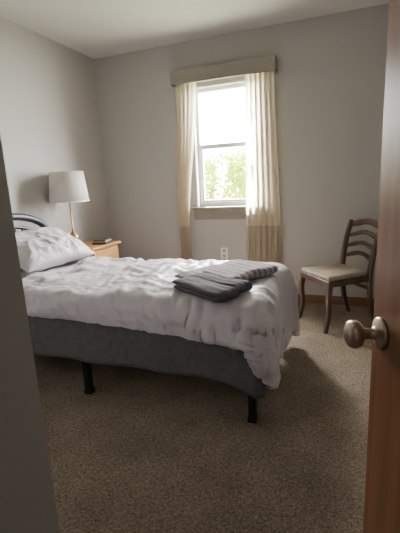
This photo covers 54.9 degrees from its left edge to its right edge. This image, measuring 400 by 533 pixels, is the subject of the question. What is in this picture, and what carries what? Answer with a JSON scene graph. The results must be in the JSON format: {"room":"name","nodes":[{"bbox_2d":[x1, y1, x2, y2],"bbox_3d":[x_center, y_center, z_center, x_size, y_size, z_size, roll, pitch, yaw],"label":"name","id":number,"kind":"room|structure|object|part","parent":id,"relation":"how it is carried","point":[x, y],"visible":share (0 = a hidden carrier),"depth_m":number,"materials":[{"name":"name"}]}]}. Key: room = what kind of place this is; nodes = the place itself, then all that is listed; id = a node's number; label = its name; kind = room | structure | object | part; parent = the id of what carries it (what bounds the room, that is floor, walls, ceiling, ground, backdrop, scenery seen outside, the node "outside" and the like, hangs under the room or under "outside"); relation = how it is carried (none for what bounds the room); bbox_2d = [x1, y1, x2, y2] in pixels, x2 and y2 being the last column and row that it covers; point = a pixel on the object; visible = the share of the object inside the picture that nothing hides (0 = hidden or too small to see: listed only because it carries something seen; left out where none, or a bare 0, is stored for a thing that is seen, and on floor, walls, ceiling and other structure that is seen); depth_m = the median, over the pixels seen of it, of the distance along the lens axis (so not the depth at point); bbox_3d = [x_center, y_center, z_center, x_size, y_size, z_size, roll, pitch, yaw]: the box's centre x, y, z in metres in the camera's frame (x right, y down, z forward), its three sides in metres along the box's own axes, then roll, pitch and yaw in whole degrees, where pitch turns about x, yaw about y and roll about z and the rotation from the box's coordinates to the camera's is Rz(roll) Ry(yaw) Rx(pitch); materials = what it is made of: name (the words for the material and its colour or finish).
{"room":"bedroom","nodes":[
{"label":"bedroom","id":0,"kind":"room"},
{"bbox_2d":[0,135,59,532],"bbox_3d":[-1.744,0.014,0.022,1.979,2.630,2.420,2,13,21],"label":"wall","id":1,"kind":"structure","parent":0,"point":[27,497],"depth_m":0.83,"materials":[{"name":"grey paint"}]},
{"bbox_2d":[0,16,110,271],"bbox_3d":[-1.731,-0.631,3.000,0.120,2.630,3.540,2,13,21],"label":"wall","id":2,"kind":"structure","parent":0,"point":[50,122],"depth_m":3.60,"materials":[{"name":"grey paint"}]},
{"bbox_2d":[0,0,388,58],"bbox_3d":[-0.544,-1.664,1.044,3.650,0.100,5.840,2,13,21],"label":"ceiling","id":3,"kind":"structure","parent":0,"point":[94,29],"depth_m":3.26,"materials":[{"name":"grey paint"}]},
{"bbox_2d":[33,302,371,532],"bbox_3d":[-0.414,1.001,1.621,3.650,0.100,5.840,2,13,21],"label":"floor","id":4,"kind":"structure","parent":0,"point":[147,451],"depth_m":1.89,"materials":[{"name":"beige carpet"}]},
{"bbox_2d":[83,240,120,257],"bbox_3d":[-1.087,0.120,3.939,0.432,0.705,0.490,2,13,21],"label":"nightstand","id":5,"kind":"object","parent":4,"relation":"on","point":[110,249],"visible":0.21,"depth_m":3.84,"materials":[{"name":"brown wood"}]},
{"bbox_2d":[49,171,88,238],"bbox_3d":[-1.215,-0.526,3.617,0.359,0.705,0.359,2,13,21],"label":"table lamp","id":6,"kind":"object","parent":5,"relation":"on","point":[64,186],"visible":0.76,"depth_m":3.44,"materials":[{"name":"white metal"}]},
{"bbox_3d":[-1.225,-0.739,3.571,0.356,0.270,0.356,2,13,21],"label":"lamp shade","id":7,"kind":"part","parent":6,"relation":"part of","materials":[{"name":"fabric"}]},
{"bbox_2d":[92,238,112,244],"bbox_3d":[-0.983,-0.257,3.888,0.140,0.043,0.200,-1,12,7],"label":"books","id":8,"kind":"object","parent":5,"relation":"on","point":[100,241],"visible":1,"depth_m":3.81,"materials":[{"name":"grey paper"}]},
{"bbox_3d":[-0.928,-0.092,3.829,0.018,0.170,0.420,2,13,21],"label":"drawer","id":9,"kind":"part","parent":5,"relation":"part of","materials":[{"name":"brown wood"}]},
{"bbox_2d":[12,213,282,423],"bbox_3d":[-0.507,0.161,2.699,2.120,1.094,1.033,2,13,21],"label":"bed","id":10,"kind":"object","parent":4,"relation":"on","point":[88,343],"visible":0.23,"depth_m":2.17,"materials":[{"name":"grey fabric"}]},
{"bbox_3d":[-0.700,0.610,2.378,0.048,0.370,0.048,2,13,21],"label":"leg","id":11,"kind":"part","parent":10,"relation":"part of","materials":[{"name":"black metal"}]},
{"bbox_2d":[21,256,299,388],"bbox_3d":[-0.320,0.322,2.686,1.889,0.638,1.198,2,13,21],"label":"comforter","id":12,"kind":"object","parent":10,"relation":"on","point":[261,321],"visible":0.8,"depth_m":2.15,"materials":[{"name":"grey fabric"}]},
{"bbox_2d":[15,226,94,271],"bbox_3d":[-1.203,-0.146,2.967,0.404,0.296,0.690,3,13,24],"label":"pillow","id":13,"kind":"object","parent":12,"relation":"on","point":[41,248],"visible":0.87,"depth_m":2.86,"materials":[{"name":"grey fabric"}]},
{"bbox_2d":[172,259,277,301],"bbox_3d":[0.183,0.057,2.267,0.714,0.068,0.524,-14,16,-41],"label":"folded blanket","id":14,"kind":"object","parent":12,"relation":"on","point":[224,281],"visible":1,"depth_m":2.14,"materials":[{"name":"grey fabric"}]},
{"bbox_3d":[0.274,0.642,2.014,0.048,0.370,0.048,2,13,21],"label":"leg","id":15,"kind":"part","parent":10,"relation":"part of","materials":[{"name":"black metal"}]},
{"bbox_2d":[298,218,377,333],"bbox_3d":[1.206,0.051,3.322,0.564,0.891,0.446,-6,13,-16],"label":"dining chair","id":16,"kind":"object","parent":4,"relation":"on","point":[335,275],"visible":0.95,"depth_m":3.25,"materials":[{"name":"brown wood"}]},
{"bbox_3d":[0.924,0.264,3.490,0.071,0.428,0.051,-6,13,-16],"label":"leg","id":17,"kind":"part","parent":16,"relation":"part of","materials":[{"name":"brown wood"}]},
{"bbox_3d":[1.037,0.339,3.118,0.071,0.428,0.051,-6,13,-16],"label":"leg","id":18,"kind":"part","parent":16,"relation":"part of","materials":[{"name":"brown wood"}]},
{"bbox_2d":[301,264,366,281],"bbox_3d":[1.153,0.045,3.305,0.402,0.045,0.420,-6,13,-16],"label":"seat cushion","id":19,"kind":"object","parent":16,"relation":"on","point":[335,272],"depth_m":3.20,"materials":[{"name":"fabric"}]},
{"bbox_3d":[1.168,0.085,3.317,0.435,0.050,0.439,-6,13,-16],"label":"seat rail","id":20,"kind":"part","parent":16,"relation":"part of","materials":[{"name":"brown wood"}]},
{"bbox_3d":[1.350,0.004,3.555,0.128,0.870,0.059,-6,13,-16],"label":"post","id":21,"kind":"part","parent":16,"relation":"part of","materials":[{"name":"brown wood"}]},
{"bbox_3d":[1.438,-0.368,3.308,0.039,0.090,0.410,-6,13,-16],"label":"crest rail","id":22,"kind":"part","parent":16,"relation":"part of","materials":[{"name":"brown wood"}]},
{"bbox_3d":[1.456,0.075,3.204,0.128,0.870,0.059,-6,13,-16],"label":"post","id":23,"kind":"part","parent":16,"relation":"part of","materials":[{"name":"brown wood"}]},
{"bbox_2d":[94,3,388,297],"bbox_3d":[0.521,-0.947,3.951,3.410,2.630,0.140,2,13,21],"label":"wall","id":24,"kind":"structure","parent":0,"point":[329,82],"depth_m":3.74,"materials":[{"name":"grey paint"}]},
{"bbox_2d":[194,80,244,206],"bbox_3d":[0.266,-1.223,3.932,0.670,1.200,0.055,2,13,21],"label":"liner","id":25,"kind":"object","parent":24,"relation":"attached to","point":[240,81],"visible":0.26,"depth_m":4.03,"materials":[{"name":"white plastic"}]},
{"bbox_2d":[194,209,245,219],"bbox_3d":[0.287,-0.552,4.047,0.750,0.110,0.018,2,13,21],"label":"apron","id":26,"kind":"object","parent":24,"relation":"attached to","point":[206,214],"depth_m":4.07,"materials":[{"name":"beige wood"}]},
{"bbox_2d":[196,83,245,206],"bbox_3d":[0.286,-1.235,3.984,0.670,1.200,0.060,2,13,21],"label":"frame","id":27,"kind":"object","parent":24,"relation":"attached to","point":[240,85],"visible":0.47,"depth_m":4.03,"materials":[{"name":"white plastic"}]},
{"bbox_2d":[200,141,245,201],"bbox_3d":[0.295,-0.981,4.029,0.580,0.595,0.060,2,13,21],"label":"sash","id":28,"kind":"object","parent":24,"relation":"in","point":[202,151],"depth_m":4.05,"materials":[{"name":"white plastic"}]},
{"bbox_3d":[0.281,-1.250,3.971,0.580,0.045,0.060,2,13,21],"label":"meeting rail","id":29,"kind":"part","parent":28,"relation":"part of","materials":[{"name":"white plastic"}]},
{"bbox_2d":[221,248,227,258],"bbox_3d":[0.262,-0.144,4.157,0.080,0.120,0.010,2,13,21],"label":"wall outlet","id":30,"kind":"object","parent":24,"relation":"attached to","point":[224,251],"visible":1,"depth_m":4.15,"materials":[{"name":"white plastic"}]},
{"bbox_2d":[170,55,280,262],"bbox_3d":[0.266,-0.815,3.931,1.096,2.285,0.130,2,13,21],"label":"window curtains","id":31,"kind":"object","parent":24,"relation":"attached to","point":[263,227],"visible":0.84,"depth_m":3.80,"materials":[{"name":"beige fabric"}]},
{"bbox_3d":[-0.116,-0.809,4.074,0.280,2.250,0.056,2,13,21],"label":"panel","id":32,"kind":"part","parent":31,"relation":"part of","materials":[{"name":"beige fabric"}]},
{"bbox_3d":[0.616,-0.786,3.799,0.346,2.250,0.055,2,13,21],"label":"panel","id":33,"kind":"part","parent":31,"relation":"part of","materials":[{"name":"beige fabric"}]},
{"bbox_2d":[192,205,262,209],"bbox_3d":[0.287,-0.620,4.040,0.770,0.025,0.100,2,13,21],"label":"window sill","id":34,"kind":"structure","parent":24,"relation":"attached to","point":[207,207],"depth_m":4.03,"materials":[{"name":"white wood"}]},
{"bbox_3d":[0.287,-0.620,4.040,0.770,0.025,0.100,2,13,21],"label":"sill","id":35,"kind":"part","parent":34,"relation":"part of","materials":[{"name":"white wood"}]},
{"bbox_2d":[294,294,373,305],"bbox_3d":[0.555,0.311,4.150,3.410,0.085,0.014,2,13,21],"label":"baseboard","id":36,"kind":"structure","parent":24,"relation":"attached to","point":[355,301],"depth_m":3.84,"materials":[{"name":"brown wood"}]},
{"bbox_3d":[0.071,-0.070,0.000,1.431,2.630,0.120,2,13,21],"label":"doorway","id":37,"kind":"structure","parent":0,"visible":0},
{"bbox_2d":[363,0,399,532],"bbox_3d":[0.367,0.119,0.426,0.035,2.028,0.789,-2,12,3],"label":"door","id":38,"kind":"structure","parent":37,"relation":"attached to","point":[382,480],"depth_m":0.75,"materials":[{"name":"brown wood"}]},
{"bbox_2d":[343,317,387,349],"bbox_3d":[0.335,0.138,0.790,0.072,0.068,0.068,-2,12,3],"label":"handle","id":39,"kind":"object","parent":38,"relation":"attached to","point":[355,334],"visible":1,"depth_m":0.77,"materials":[{"name":"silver metal"}]},
{"label":"outside","id":40,"kind":"structure","parent":0,"visible":0},
{"bbox_3d":[4.182,-1.728,16.737,24.000,0.200,25.800,2,13,21],"label":"ground","id":41,"kind":"structure","parent":40,"visible":0},
{"bbox_2d":[204,148,245,199],"bbox_3d":[0.355,-1.568,9.925,4.569,2.748,2.428,2,13,21],"label":"tree","id":42,"kind":"object","parent":41,"relation":"on","point":[236,170],"visible":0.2,"depth_m":9.33,"materials":[{"name":"green plant"}]}
]}

